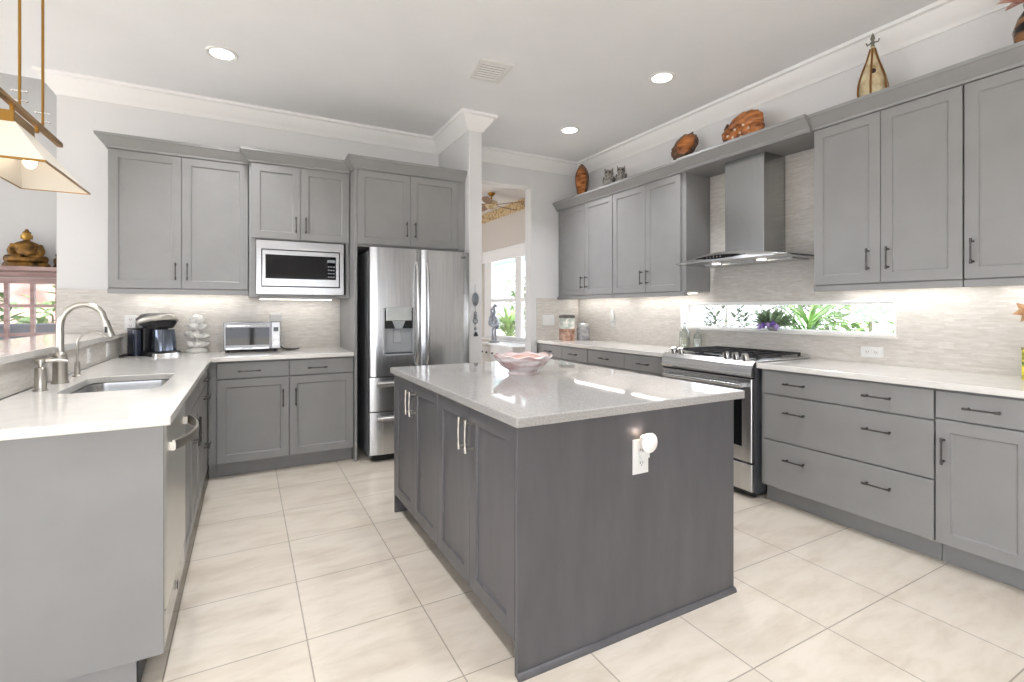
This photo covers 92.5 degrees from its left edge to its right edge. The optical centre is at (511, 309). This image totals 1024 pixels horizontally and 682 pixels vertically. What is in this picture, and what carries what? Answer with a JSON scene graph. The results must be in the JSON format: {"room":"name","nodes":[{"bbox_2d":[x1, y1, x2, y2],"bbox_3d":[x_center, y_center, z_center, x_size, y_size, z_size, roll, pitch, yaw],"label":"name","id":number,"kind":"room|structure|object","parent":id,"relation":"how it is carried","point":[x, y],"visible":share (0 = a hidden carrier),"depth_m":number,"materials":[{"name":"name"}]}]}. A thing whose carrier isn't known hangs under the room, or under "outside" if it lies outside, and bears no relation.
{"room":"kitchen","nodes":[
{"label":"kitchen","id":0,"kind":"room"},
{"bbox_2d":[0,73,56,278],"bbox_3d":[-5.671,-0.540,4.158,4.000,3.620,0.120,0,0,-28],"label":"wall","id":1,"kind":"structure","parent":0,"point":[35,211],"depth_m":4.68,"materials":[{"name":"grey paint"}]},
{"bbox_2d":[0,277,56,339],"bbox_3d":[-4.853,0.175,4.585,1.285,0.950,0.050,0,0,-28],"label":"window","id":2,"kind":"structure","parent":1,"relation":"in","point":[32,281],"depth_m":4.69,"materials":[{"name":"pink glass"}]},
{"bbox_2d":[0,266,56,277],"bbox_3d":[-4.740,-0.348,4.435,1.500,0.087,0.278,0,0,-28],"label":"mantel shelf","id":3,"kind":"object","parent":1,"relation":"attached to","point":[5,271],"visible":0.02,"depth_m":4.56,"materials":[{"name":"white wood"}]},
{"bbox_2d":[1,229,50,266],"bbox_3d":[-4.504,-0.570,4.544,0.328,0.355,0.217,0,0,-28],"label":"statue","id":4,"kind":"object","parent":3,"relation":"on","point":[26,252],"visible":0.98,"depth_m":4.51,"materials":[{"name":"brown metal"}]},
{"bbox_2d":[52,254,56,266],"bbox_3d":[-4.314,-0.464,4.656,0.080,0.142,0.080,0,0,-28],"label":"figurine","id":5,"kind":"object","parent":3,"relation":"on","point":[55,259],"visible":0.27,"depth_m":4.63,"materials":[{"name":"black plastic"}]},
{"bbox_2d":[0,337,125,399],"bbox_3d":[-2.473,0.744,2.620,0.154,1.053,2.885,0,0,-28],"label":"wall","id":6,"kind":"structure","parent":0,"point":[17,377],"depth_m":2.37,"materials":[{"name":"paint"}]},
{"bbox_2d":[0,333,125,364],"bbox_3d":[-2.585,0.200,2.532,0.452,0.032,2.918,0,0,-28],"label":"bar ledge","id":7,"kind":"object","parent":6,"relation":"on","point":[17,349],"visible":0.98,"depth_m":2.65,"materials":[{"name":"white stone"}]},
{"bbox_2d":[87,347,90,362],"bbox_3d":[-2.612,0.282,3.028,0.009,0.095,0.075,0,0,-28],"label":"wall outlet","id":8,"kind":"object","parent":6,"relation":"attached to","point":[89,348],"visible":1,"depth_m":3.02,"materials":[{"name":"white plastic"}]},
{"bbox_2d":[106,343,109,356],"bbox_3d":[-2.837,0.282,3.441,0.009,0.095,0.075,0,0,-28],"label":"wall outlet","id":9,"kind":"object","parent":6,"relation":"attached to","point":[107,344],"visible":1,"depth_m":3.42,"materials":[{"name":"white plastic"}]},
{"bbox_2d":[269,313,280,321],"bbox_3d":[-2.047,0.066,4.236,0.085,0.077,0.060,0,0,-37],"label":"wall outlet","id":10,"kind":"object","parent":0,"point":[273,317],"visible":1,"depth_m":4.22,"materials":[{"name":"white plastic"}]},
{"bbox_2d":[56,94,578,457],"bbox_3d":[-1.288,-0.255,4.986,5.026,3.050,0.148,0,0,-28],"label":"wall","id":11,"kind":"structure","parent":0,"point":[82,219],"depth_m":4.20,"materials":[{"name":"paint"}]},
{"bbox_2d":[124,315,136,329],"bbox_3d":[-3.061,0.105,3.932,0.078,0.120,0.009,0,0,-28],"label":"wall outlet","id":12,"kind":"object","parent":11,"relation":"attached to","point":[129,320],"visible":0.96,"depth_m":3.93,"materials":[{"name":"white plastic"}]},
{"bbox_2d":[93,130,247,294],"bbox_3d":[-2.650,-0.695,3.902,0.968,1.153,0.454,0,0,-28],"label":"upper cabinet","id":13,"kind":"object","parent":11,"relation":"attached to","point":[178,211],"visible":0.98,"depth_m":3.75,"materials":[{"name":"grey paint"}]},
{"bbox_2d":[56,288,339,352],"bbox_3d":[-2.558,0.098,4.216,2.059,0.516,0.008,0,0,-28],"label":"tile backsplash","id":14,"kind":"structure","parent":11,"relation":"attached to","point":[304,323],"depth_m":4.20,"materials":[{"name":"tile"}]},
{"bbox_2d":[240,146,349,298],"bbox_3d":[-1.881,-0.685,4.253,0.838,1.171,0.572,0,0,-28],"label":"upper cabinet","id":15,"kind":"object","parent":11,"relation":"attached to","point":[293,197],"visible":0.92,"depth_m":4.05,"materials":[{"name":"grey paint"}]},
{"bbox_2d":[259,298,331,299],"bbox_3d":[-1.937,-0.093,4.407,0.600,0.012,0.035,0,0,-28],"label":"light","id":16,"kind":"object","parent":15,"relation":"attached to","point":[259,298],"visible":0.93,"depth_m":4.37,"materials":[{"name":"white plastic"}]},
{"bbox_2d":[256,240,343,294],"bbox_3d":[-1.843,-0.342,4.245,0.668,0.433,0.436,0,0,-28],"label":"microwave","id":17,"kind":"object","parent":15,"relation":"in","point":[282,267],"visible":1,"depth_m":4.05,"materials":[{"name":"metal"}]},
{"bbox_2d":[542,315,553,324],"bbox_3d":[0.434,0.126,5.829,0.166,0.122,0.010,0,0,-28],"label":"light switch","id":18,"kind":"object","parent":11,"relation":"attached to","point":[546,319],"visible":1,"depth_m":5.82,"materials":[{"name":"white plastic"}]},
{"bbox_2d":[536,298,578,339],"bbox_3d":[0.557,0.110,5.907,0.607,0.492,0.008,0,0,-28],"label":"tile backsplash","id":19,"kind":"structure","parent":11,"relation":"attached to","point":[544,306],"depth_m":5.87,"materials":[{"name":"tile"}]},
{"bbox_2d":[439,130,481,362],"bbox_3d":[-0.529,-0.255,4.862,0.130,3.050,0.810,0,0,-28],"label":"wall","id":20,"kind":"structure","parent":0,"point":[465,154],"depth_m":4.52,"materials":[{"name":"paint"}]},
{"bbox_2d":[472,292,478,335],"bbox_3d":[-0.330,0.010,4.481,0.068,0.480,0.041,0,0,-28],"label":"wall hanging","id":21,"kind":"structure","parent":20,"relation":"attached to","point":[475,298],"depth_m":4.49,"materials":[{"name":"grey metal"}]},
{"bbox_2d":[0,0,938,161],"bbox_3d":[-1.158,-1.840,0.708,8.880,0.120,7.790,0,0,-28],"label":"ceiling","id":22,"kind":"structure","parent":0,"point":[401,65],"depth_m":3.37,"materials":[{"name":"paint"}]},
{"bbox_2d":[0,0,90,194],"bbox_3d":[-2.544,-1.243,2.590,0.316,1.074,0.940,0,0,-28],"label":"pendant light","id":23,"kind":"object","parent":22,"relation":"hanging from","point":[25,163],"visible":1,"depth_m":2.55,"materials":[{"name":"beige glass"}]},
{"bbox_2d":[23,160,36,168],"bbox_3d":[-2.539,-0.797,2.581,0.056,0.112,0.055,0,0,-28],"label":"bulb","id":24,"kind":"object","parent":23,"relation":"attached to","point":[28,164],"depth_m":2.57,"materials":[{"name":"beige glass"}]},
{"bbox_2d":[205,46,237,61],"bbox_3d":[-2.017,-1.775,3.407,0.200,0.010,0.200,0,0,-28],"label":"recessed light","id":25,"kind":"object","parent":22,"relation":"in","point":[217,52],"visible":1,"depth_m":3.39,"materials":[{"name":"white plastic"}]},
{"bbox_2d":[468,58,513,83],"bbox_3d":[-0.161,-1.773,3.650,0.254,0.012,0.310,0,0,-22],"label":"ceiling vent","id":26,"kind":"object","parent":22,"relation":"in","point":[487,70],"visible":1,"depth_m":3.64,"materials":[{"name":"white plastic"}]},
{"bbox_2d":[559,126,579,133],"bbox_3d":[0.570,-1.775,4.859,0.200,0.010,0.200,0,0,-28],"label":"recessed light","id":27,"kind":"object","parent":22,"relation":"in","point":[569,129],"visible":1,"depth_m":4.85,"materials":[{"name":"white plastic"}]},
{"bbox_2d":[648,71,675,83],"bbox_3d":[1.151,-1.775,3.760,0.200,0.010,0.200,0,0,-28],"label":"recessed light","id":28,"kind":"object","parent":22,"relation":"in","point":[663,77],"visible":1,"depth_m":3.75,"materials":[{"name":"white plastic"}]},
{"bbox_2d":[482,198,524,341],"bbox_3d":[0.114,-0.310,8.636,0.140,3.160,4.930,0,0,-28],"label":"wall","id":29,"kind":"structure","parent":0,"point":[508,230],"depth_m":9.05,"materials":[{"name":"white paint"}]},
{"bbox_2d":[482,243,524,343],"bbox_3d":[0.055,-0.280,8.649,0.150,1.720,2.610,0,0,-28],"label":"window","id":30,"kind":"structure","parent":29,"relation":"in","point":[517,251],"depth_m":8.81,"materials":[{"name":"white wood"}]},
{"bbox_2d":[482,243,524,263],"bbox_3d":[0.026,-1.017,8.633,0.056,0.226,2.530,0,0,-28],"label":"blind","id":31,"kind":"object","parent":30,"relation":"attached to","point":[516,251],"depth_m":8.90,"materials":[{"name":"white fabric"}]},
{"bbox_2d":[482,198,524,223],"bbox_3d":[0.049,-1.795,8.600,0.005,0.180,4.910,0,0,-28],"label":"trim","id":32,"kind":"structure","parent":29,"relation":"attached to","point":[501,212],"depth_m":8.97,"materials":[{"name":"paper"}]},
{"bbox_2d":[482,184,524,214],"bbox_3d":[-1.629,-1.940,7.769,4.030,0.100,5.070,0,0,-28],"label":"ceiling","id":33,"kind":"structure","parent":0,"point":[502,194],"depth_m":8.05,"materials":[{"name":"paint"}]},
{"bbox_2d":[482,192,524,211],"bbox_3d":[-0.355,-1.762,7.994,1.122,0.254,1.072,0,0,-28],"label":"ceiling fan","id":34,"kind":"object","parent":33,"relation":"hanging from","point":[489,202],"visible":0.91,"depth_m":7.88,"materials":[{"name":"gold metal"}]},
{"bbox_2d":[141,444,1023,681],"bbox_3d":[-1.582,1.320,3.124,10.200,0.100,14.000,0,0,-28],"label":"floor","id":35,"kind":"structure","parent":0,"point":[310,572],"depth_m":2.10,"materials":[{"name":"tile"}]},
{"bbox_2d":[0,426,163,681],"bbox_3d":[-1.520,0.830,1.493,0.754,0.880,0.019,0,0,-28],"label":"peninsula panel","id":36,"kind":"object","parent":35,"relation":"on","point":[82,515],"visible":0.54,"depth_m":1.56,"materials":[{"name":"grey paint"}]},
{"bbox_2d":[96,370,210,500],"bbox_3d":[-2.289,0.832,3.145,0.609,0.876,0.800,0,0,-28],"label":"base cabinet","id":37,"kind":"object","parent":35,"relation":"on","point":[203,396],"visible":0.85,"depth_m":3.21,"materials":[{"name":"grey paint"}]},
{"bbox_2d":[137,403,198,681],"bbox_3d":[-1.547,0.834,1.839,0.628,0.872,0.601,0,0,-28],"label":"dishwasher","id":38,"kind":"object","parent":35,"relation":"on","point":[175,438],"visible":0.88,"depth_m":1.85,"materials":[{"name":"silver metal"}]},
{"bbox_2d":[185,382,201,558],"bbox_3d":[-1.908,0.836,2.443,0.609,0.868,0.790,0,0,-28],"label":"base cabinet","id":39,"kind":"object","parent":35,"relation":"on","point":[192,403],"visible":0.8,"depth_m":2.52,"materials":[{"name":"grey paint"}]},
{"bbox_2d":[208,356,352,477],"bbox_3d":[-1.936,0.832,4.142,1.038,0.876,0.713,0,0,-28],"label":"base cabinet","id":40,"kind":"object","parent":35,"relation":"on","point":[263,415],"visible":0.95,"depth_m":3.85,"materials":[{"name":"grey paint"}]},
{"bbox_2d":[0,347,353,440],"bbox_3d":[-1.675,0.372,3.024,1.644,0.033,2.929,0,0,-28],"label":"countertop","id":41,"kind":"structure","parent":40,"relation":"on","point":[55,411],"depth_m":1.98,"materials":[{"name":"white stone"}]},
{"bbox_2d":[32,359,67,391],"bbox_3d":[-2.037,0.286,2.160,0.114,0.138,0.054,0,0,-28],"label":"soap dispenser","id":42,"kind":"object","parent":41,"relation":"on","point":[40,373],"visible":1,"depth_m":2.13,"materials":[{"name":"silver metal"}]},
{"bbox_2d":[47,302,114,383],"bbox_3d":[-2.082,0.158,2.365,0.249,0.395,0.164,0,0,-28],"label":"faucet","id":43,"kind":"object","parent":41,"relation":"on","point":[59,369],"visible":0.92,"depth_m":2.36,"materials":[{"name":"silver metal"}]},
{"bbox_2d":[72,331,105,376],"bbox_3d":[-2.276,0.235,2.638,0.069,0.241,0.132,0,0,39],"label":"water tap","id":44,"kind":"object","parent":41,"relation":"on","point":[77,373],"visible":1,"depth_m":2.61,"materials":[{"name":"silver metal"}]},
{"bbox_2d":[70,379,168,393],"bbox_3d":[-1.907,0.489,2.401,0.394,0.198,0.624,0,0,-28],"label":"sink","id":45,"kind":"object","parent":41,"relation":"in","point":[129,385],"visible":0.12,"depth_m":2.63,"materials":[{"name":"metal"}]},
{"bbox_2d":[119,313,181,356],"bbox_3d":[-2.817,0.191,3.841,0.394,0.328,0.390,0,0,-28],"label":"coffee maker","id":46,"kind":"object","parent":41,"relation":"on","point":[151,336],"visible":1,"depth_m":3.76,"materials":[{"name":"black plastic"}]},
{"bbox_2d":[152,352,181,356],"bbox_3d":[-2.668,0.345,3.783,0.065,0.020,0.210,0,0,28],"label":"drip tray","id":47,"kind":"object","parent":46,"relation":"on","point":[154,354],"depth_m":3.75,"materials":[{"name":"silver metal"}]},
{"bbox_2d":[184,314,209,352],"bbox_3d":[-2.602,0.198,4.051,0.184,0.316,0.183,0,0,-28],"label":"ornament","id":48,"kind":"object","parent":41,"relation":"on","point":[197,344],"visible":1,"depth_m":4.01,"materials":[{"name":"white ceramic"}]},
{"bbox_2d":[223,321,299,352],"bbox_3d":[-2.149,0.230,4.230,0.589,0.250,0.300,0,0,-28],"label":"toaster oven","id":49,"kind":"object","parent":41,"relation":"on","point":[253,335],"visible":0.96,"depth_m":4.09,"materials":[{"name":"silver metal"}]},
{"bbox_2d":[226,347,268,349],"bbox_3d":[-2.202,0.319,4.082,0.315,0.020,0.011,0,0,-28],"label":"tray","id":50,"kind":"object","parent":49,"relation":"on","point":[227,348],"depth_m":4.07,"materials":[{"name":"metal"}]},
{"bbox_2d":[340,154,466,461],"bbox_3d":[-1.057,-0.001,4.585,1.054,2.541,0.776,0,0,-28],"label":"tall cabinet","id":51,"kind":"object","parent":35,"relation":"on","point":[393,203],"visible":0.86,"depth_m":4.27,"materials":[{"name":"grey paint"}]},
{"bbox_2d":[357,247,468,460],"bbox_3d":[-0.950,0.378,4.554,0.884,1.785,0.889,0,0,-28],"label":"fridge","id":52,"kind":"object","parent":35,"relation":"on","point":[413,304],"visible":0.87,"depth_m":4.18,"materials":[{"name":"grey metal"}]},
{"bbox_2d":[482,341,524,361],"bbox_3d":[-0.090,0.926,8.315,0.504,0.688,1.260,0,0,-28],"label":"sideboard","id":53,"kind":"object","parent":35,"relation":"on","point":[488,349],"visible":0.37,"depth_m":8.22,"materials":[{"name":"white"}]},
{"bbox_2d":[488,304,499,342],"bbox_3d":[-0.320,0.242,8.676,0.200,0.679,0.301,0,0,-2],"label":"statue","id":54,"kind":"object","parent":53,"relation":"on","point":[493,321],"visible":1,"depth_m":8.63,"materials":[{"name":"silver metal"}]},
{"bbox_2d":[537,343,588,364],"bbox_3d":[0.774,0.832,5.475,0.639,0.876,0.964,0,0,-28],"label":"base cabinet","id":55,"kind":"object","parent":35,"relation":"on","point":[561,353],"visible":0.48,"depth_m":5.25,"materials":[{"name":"grey paint"}]},
{"bbox_2d":[394,375,736,681],"bbox_3d":[0.116,0.836,2.630,1.162,0.868,1.608,0,0,-28],"label":"kitchen island","id":56,"kind":"object","parent":35,"relation":"on","point":[575,554],"visible":0.89,"depth_m":1.93,"materials":[{"name":"grey wood"}]},
{"bbox_2d":[390,359,744,427],"bbox_3d":[0.139,0.383,2.652,1.175,0.036,1.652,0,0,-28],"label":"island countertop","id":57,"kind":"structure","parent":56,"relation":"on","point":[560,391],"depth_m":2.18,"materials":[{"name":"grey stone"}]},
{"bbox_2d":[493,351,551,374],"bbox_3d":[0.065,0.309,2.812,0.335,0.111,0.337,0,0,-28],"label":"fruit bowl","id":58,"kind":"object","parent":57,"relation":"on","point":[527,362],"visible":1,"depth_m":2.73,"materials":[{"name":"pink ceramic"}]},
{"bbox_2d":[632,439,647,474],"bbox_3d":[0.510,0.582,1.942,0.080,0.137,0.009,0,0,-28],"label":"wall outlet","id":59,"kind":"object","parent":56,"relation":"attached to","point":[639,465],"visible":0.73,"depth_m":1.93,"materials":[{"name":"white plastic"}]},
{"bbox_2d":[638,459,643,466],"bbox_3d":[0.512,0.607,1.940,0.034,0.030,0.002,0,0,-28],"label":"socket","id":60,"kind":"object","parent":59,"relation":"attached to","point":[640,461],"depth_m":1.94,"materials":[{"name":"white plastic"}]},
{"bbox_2d":[639,433,657,458],"bbox_3d":[0.529,0.532,1.913,0.078,0.106,0.060,0,0,-28],"label":"night light","id":61,"kind":"object","parent":59,"relation":"attached to","point":[648,442],"visible":1,"depth_m":1.89,"materials":[{"name":"white plastic"}]},
{"bbox_2d":[588,349,662,376],"bbox_3d":[1.255,0.832,4.589,0.639,0.876,1.044,0,0,-28],"label":"base cabinet","id":62,"kind":"object","parent":35,"relation":"on","point":[635,363],"visible":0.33,"depth_m":4.41,"materials":[{"name":"grey paint"}]},
{"bbox_2d":[536,338,685,356],"bbox_3d":[1.031,0.372,5.014,0.626,0.033,2.013,0,0,-28],"label":"countertop","id":63,"kind":"structure","parent":62,"relation":"on","point":[624,347],"depth_m":4.84,"materials":[{"name":"white stone"}]},
{"bbox_2d":[559,315,574,340],"bbox_3d":[0.633,0.208,5.646,0.166,0.295,0.126,0,0,-14],"label":"tin","id":64,"kind":"object","parent":63,"relation":"on","point":[566,322],"visible":0.99,"depth_m":5.59,"materials":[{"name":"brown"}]},
{"bbox_2d":[577,321,588,339],"bbox_3d":[0.828,0.244,5.706,0.148,0.222,0.148,0,0,-28],"label":"glass jar","id":65,"kind":"object","parent":63,"relation":"on","point":[583,328],"visible":0.99,"depth_m":5.65,"materials":[{"name":"white glass"}]},
{"bbox_2d":[680,322,689,347],"bbox_3d":[1.568,0.236,4.447,0.096,0.239,0.094,0,0,-28],"label":"glass bottle","id":66,"kind":"object","parent":63,"relation":"on","point":[684,342],"visible":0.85,"depth_m":4.41,"materials":[{"name":"clear glass"}]},
{"bbox_2d":[694,325,700,346],"bbox_3d":[1.656,0.248,4.369,0.068,0.214,0.067,0,0,-28],"label":"glass bottle","id":67,"kind":"object","parent":63,"relation":"on","point":[697,342],"visible":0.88,"depth_m":4.35,"materials":[{"name":"white"}]},
{"bbox_2d":[661,346,809,496],"bbox_3d":[1.663,0.784,3.749,0.703,0.973,0.810,0,0,-28],"label":"range","id":68,"kind":"object","parent":35,"relation":"on","point":[721,366],"visible":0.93,"depth_m":3.35,"materials":[{"name":"silver metal"}]},
{"bbox_2d":[670,352,809,362],"bbox_3d":[1.704,0.350,3.771,0.612,0.012,0.810,0,0,-28],"label":"cooktop","id":69,"kind":"object","parent":68,"relation":"in","point":[713,356],"depth_m":3.51,"materials":[{"name":"metal"}]},
{"bbox_2d":[762,369,941,560],"bbox_3d":[2.124,0.832,2.988,0.639,0.876,0.944,0,0,-28],"label":"base cabinet","id":70,"kind":"object","parent":35,"relation":"on","point":[860,455],"visible":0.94,"depth_m":2.77,"materials":[{"name":"grey paint"}]},
{"bbox_2d":[756,359,1023,397],"bbox_3d":[2.328,0.372,2.625,0.626,0.033,1.792,0,0,-28],"label":"countertop","id":71,"kind":"structure","parent":70,"relation":"on","point":[991,384],"depth_m":2.64,"materials":[{"name":"white stone"}]},
{"bbox_2d":[1021,347,1023,379],"bbox_3d":[2.644,0.273,2.465,0.104,0.165,0.104,0,0,-35],"label":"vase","id":72,"kind":"object","parent":71,"relation":"on","point":[1022,348],"visible":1,"depth_m":2.47,"materials":[{"name":"yellow paint"}]},
{"bbox_2d":[1013,303,1023,321],"bbox_3d":[2.644,0.058,2.466,0.100,0.263,0.174,0,0,-28],"label":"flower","id":73,"kind":"object","parent":72,"relation":"on","point":[1020,311],"visible":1,"depth_m":2.51,"materials":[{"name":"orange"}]},
{"bbox_2d":[936,389,1023,589],"bbox_3d":[2.437,0.832,2.413,0.639,0.876,0.360,0,0,-28],"label":"base cabinet","id":74,"kind":"object","parent":35,"relation":"on","point":[980,437],"visible":0.94,"depth_m":2.29,"materials":[{"name":"grey paint"}]},
{"bbox_2d":[579,3,1023,376],"bbox_3d":[2.712,-0.255,2.730,0.148,3.050,7.650,0,0,-28],"label":"wall","id":75,"kind":"structure","parent":0,"point":[963,329],"depth_m":3.47,"materials":[{"name":"paint"}]},
{"bbox_2d":[32,0,1012,175],"bbox_3d":[0.397,-1.709,1.621,4.996,0.142,7.650,0,0,-28],"label":"trim","id":76,"kind":"structure","parent":75,"relation":"attached to","point":[941,16],"depth_m":4.09,"materials":[{"name":"white wood"}]},
{"bbox_2d":[553,184,612,299],"bbox_3d":[0.895,-0.695,5.514,0.382,1.153,1.016,0,0,-28],"label":"upper cabinet","id":77,"kind":"object","parent":75,"relation":"attached to","point":[586,218],"visible":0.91,"depth_m":5.38,"materials":[{"name":"grey paint"}]},
{"bbox_2d":[575,164,588,194],"bbox_3d":[0.809,-1.478,5.671,0.167,0.407,0.044,0,0,32],"label":"wood slice","id":78,"kind":"object","parent":77,"relation":"on","point":[582,175],"visible":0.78,"depth_m":5.65,"materials":[{"name":"brown wood"}]},
{"bbox_2d":[603,168,614,185],"bbox_3d":[1.022,-1.382,5.166,0.124,0.221,0.130,0,0,-28],"label":"owl figurine","id":79,"kind":"object","parent":77,"relation":"on","point":[609,178],"visible":0.76,"depth_m":5.12,"materials":[{"name":"grey ceramic"}]},
{"bbox_2d":[610,310,615,326],"bbox_3d":[1.119,0.099,5.469,0.040,0.193,0.075,0,0,-28],"label":"air freshener","id":80,"kind":"object","parent":75,"relation":"attached to","point":[612,318],"visible":1,"depth_m":5.45,"materials":[{"name":"white plastic"}]},
{"bbox_2d":[608,161,709,297],"bbox_3d":[1.361,-0.695,4.656,0.382,1.153,0.937,0,0,-28],"label":"upper cabinet","id":81,"kind":"object","parent":75,"relation":"attached to","point":[661,214],"visible":0.96,"depth_m":4.43,"materials":[{"name":"grey paint"}]},
{"bbox_2d":[615,166,626,180],"bbox_3d":[1.116,-1.372,5.012,0.113,0.201,0.119,0,0,-28],"label":"owl figurine","id":82,"kind":"object","parent":81,"relation":"on","point":[621,174],"visible":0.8,"depth_m":4.97,"materials":[{"name":"grey ceramic"}]},
{"bbox_2d":[670,132,698,162],"bbox_3d":[1.531,-1.431,4.345,0.183,0.307,0.268,0,0,-28],"label":"plaque","id":83,"kind":"object","parent":81,"relation":"on","point":[687,144],"visible":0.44,"depth_m":4.31,"materials":[{"name":"brown wood"}]},
{"bbox_2d":[676,151,813,267],"bbox_3d":[1.768,-0.762,3.747,0.533,0.808,0.950,0,0,-28],"label":"range hood","id":84,"kind":"object","parent":75,"relation":"attached to","point":[755,183],"visible":0.99,"depth_m":3.69,"materials":[{"name":"metal"}]},
{"bbox_2d":[676,114,815,176],"bbox_3d":[1.826,-1.220,3.760,0.418,0.103,1.080,0,0,-28],"label":"bridge","id":85,"kind":"object","parent":75,"relation":"attached to","point":[796,134],"visible":0.77,"depth_m":3.60,"materials":[{"name":"grey paint"}]},
{"bbox_2d":[722,109,764,141],"bbox_3d":[1.799,-1.407,3.818,0.144,0.274,0.404,0,0,-19],"label":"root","id":86,"kind":"object","parent":85,"relation":"on","point":[749,121],"visible":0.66,"depth_m":3.76,"materials":[{"name":"brown wood"}]},
{"bbox_2d":[678,300,898,338],"bbox_3d":[2.061,0.061,3.891,0.155,0.249,1.771,0,0,-28],"label":"window","id":87,"kind":"structure","parent":75,"relation":"in","point":[686,309],"depth_m":3.73,"materials":[{"name":"white"}]},
{"bbox_2d":[750,308,800,330],"bbox_3d":[2.054,0.074,3.882,0.103,0.183,0.437,0,0,-28],"label":"succulent","id":88,"kind":"object","parent":87,"relation":"on","point":[774,320],"visible":1,"depth_m":3.85,"materials":[{"name":"green plant"}]},
{"bbox_2d":[579,148,1023,376],"bbox_3d":[1.954,-0.405,3.979,0.008,1.522,4.730,0,0,-28],"label":"tile backsplash","id":89,"kind":"structure","parent":75,"relation":"attached to","point":[964,329],"depth_m":3.57,"materials":[{"name":"tile"}]},
{"bbox_2d":[861,346,882,357],"bbox_3d":[2.360,0.279,3.214,0.009,0.068,0.129,0,0,-28],"label":"wall outlet","id":90,"kind":"object","parent":75,"relation":"attached to","point":[877,352],"visible":1,"depth_m":3.21,"materials":[{"name":"white plastic"}]},
{"bbox_2d":[808,63,965,291],"bbox_3d":[2.283,-0.695,2.957,0.382,1.153,0.770,0,0,-28],"label":"upper cabinet","id":91,"kind":"object","parent":75,"relation":"attached to","point":[889,161],"visible":0.93,"depth_m":2.84,"materials":[{"name":"grey paint"}]},
{"bbox_2d":[857,33,888,97],"bbox_3d":[2.240,-1.493,3.042,0.174,0.447,0.155,0,0,13],"label":"birdhouse","id":92,"kind":"object","parent":91,"relation":"on","point":[873,77],"visible":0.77,"depth_m":3.01,"materials":[{"name":"beige wood"}]},
{"bbox_2d":[958,40,1023,286],"bbox_3d":[2.594,-0.695,2.384,0.382,1.153,0.533,0,0,-28],"label":"upper cabinet","id":93,"kind":"object","parent":75,"relation":"attached to","point":[994,80],"visible":1,"depth_m":2.46,"materials":[{"name":"grey paint"}]},
{"bbox_2d":[997,0,1023,42],"bbox_3d":[2.569,-1.434,2.436,0.242,0.325,0.218,0,0,-28],"label":"vase","id":94,"kind":"object","parent":93,"relation":"on","point":[1018,32],"visible":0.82,"depth_m":2.44,"materials":[{"name":"ceramic"}]},
{"bbox_3d":[-8.389,1.282,5.078,8.100,0.015,4.070,0,0,-28],"label":"patio","id":95,"kind":"object","parent":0,"visible":0},
{"bbox_2d":[0,292,27,322],"bbox_3d":[-6.380,0.436,5.633,1.104,1.669,1.158,0,0,20],"label":"shrub","id":96,"kind":"object","parent":95,"relation":"on","point":[1,293],"visible":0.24,"depth_m":5.90,"materials":[{"name":"green plant"}]},
{"bbox_2d":[0,283,54,323],"bbox_3d":[-8.799,0.370,6.829,7.050,1.800,0.280,0,0,-28],"label":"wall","id":97,"kind":"structure","parent":95,"relation":"on","point":[17,290],"depth_m":7.47,"materials":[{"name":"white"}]},
{"bbox_2d":[0,323,54,339],"bbox_3d":[-5.584,0.713,5.360,1.500,1.125,0.750,0,0,-28],"label":"exterior wall","id":98,"kind":"structure","parent":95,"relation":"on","point":[40,327],"depth_m":5.18,"materials":[{"name":"grey"}]},
{"bbox_2d":[10,285,54,323],"bbox_3d":[-6.085,0.478,6.481,1.005,1.586,1.061,0,0,-31],"label":"shrub","id":99,"kind":"object","parent":95,"relation":"on","point":[43,319],"visible":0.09,"depth_m":6.32,"materials":[{"name":"green plant"}]},
{"label":"outside","id":100,"kind":"structure","parent":0,"visible":0},
{"bbox_3d":[5.998,1.370,11.221,10.750,0.080,22.000,0,0,-28],"label":"garden","id":101,"kind":"object","parent":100,"visible":0},
{"bbox_2d":[494,256,524,303],"bbox_3d":[0.624,-0.160,12.286,0.120,2.980,9.000,0,0,-28],"label":"frame","id":102,"kind":"object","parent":101,"relation":"on","point":[512,260],"visible":0.02,"depth_m":13.88,"materials":[{"name":"white paint"}]},
{"bbox_2d":[496,304,524,336],"bbox_3d":[-0.076,0.585,11.668,1.624,1.492,1.583,0,0,-28],"label":"palm","id":103,"kind":"object","parent":101,"relation":"on","point":[507,320],"visible":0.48,"depth_m":11.56,"materials":[{"name":"green plant"}]},
{"bbox_2d":[501,271,524,327],"bbox_3d":[0.708,-0.037,14.707,2.022,2.735,2.041,0,0,-28],"label":"shrub","id":104,"kind":"object","parent":101,"relation":"on","point":[508,280],"visible":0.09,"depth_m":14.59,"materials":[{"name":"green plant"}]},
{"bbox_2d":[693,305,758,326],"bbox_3d":[3.688,0.429,8.440,1.185,1.804,1.058,0,0,2],"label":"shrub","id":105,"kind":"object","parent":101,"relation":"on","point":[714,318],"visible":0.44,"depth_m":8.26,"materials":[{"name":"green plant"}]},
{"bbox_2d":[747,305,835,329],"bbox_3d":[5.119,0.347,8.970,1.545,1.968,1.490,0,0,-28],"label":"shrub","id":106,"kind":"object","parent":101,"relation":"on","point":[776,306],"visible":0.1,"depth_m":8.75,"materials":[{"name":"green plant"}]},
{"bbox_2d":[771,305,872,330],"bbox_3d":[3.114,0.515,5.175,1.416,1.631,1.185,0,0,-28],"label":"palm","id":107,"kind":"object","parent":101,"relation":"on","point":[812,322],"visible":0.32,"depth_m":5.14,"materials":[{"name":"green plant"}]},
{"bbox_2d":[804,304,893,332],"bbox_3d":[4.524,0.249,6.160,1.756,2.162,1.608,0,0,-28],"label":"shrub","id":108,"kind":"object","parent":101,"relation":"on","point":[869,307],"visible":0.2,"depth_m":6.16,"materials":[{"name":"green plant"}]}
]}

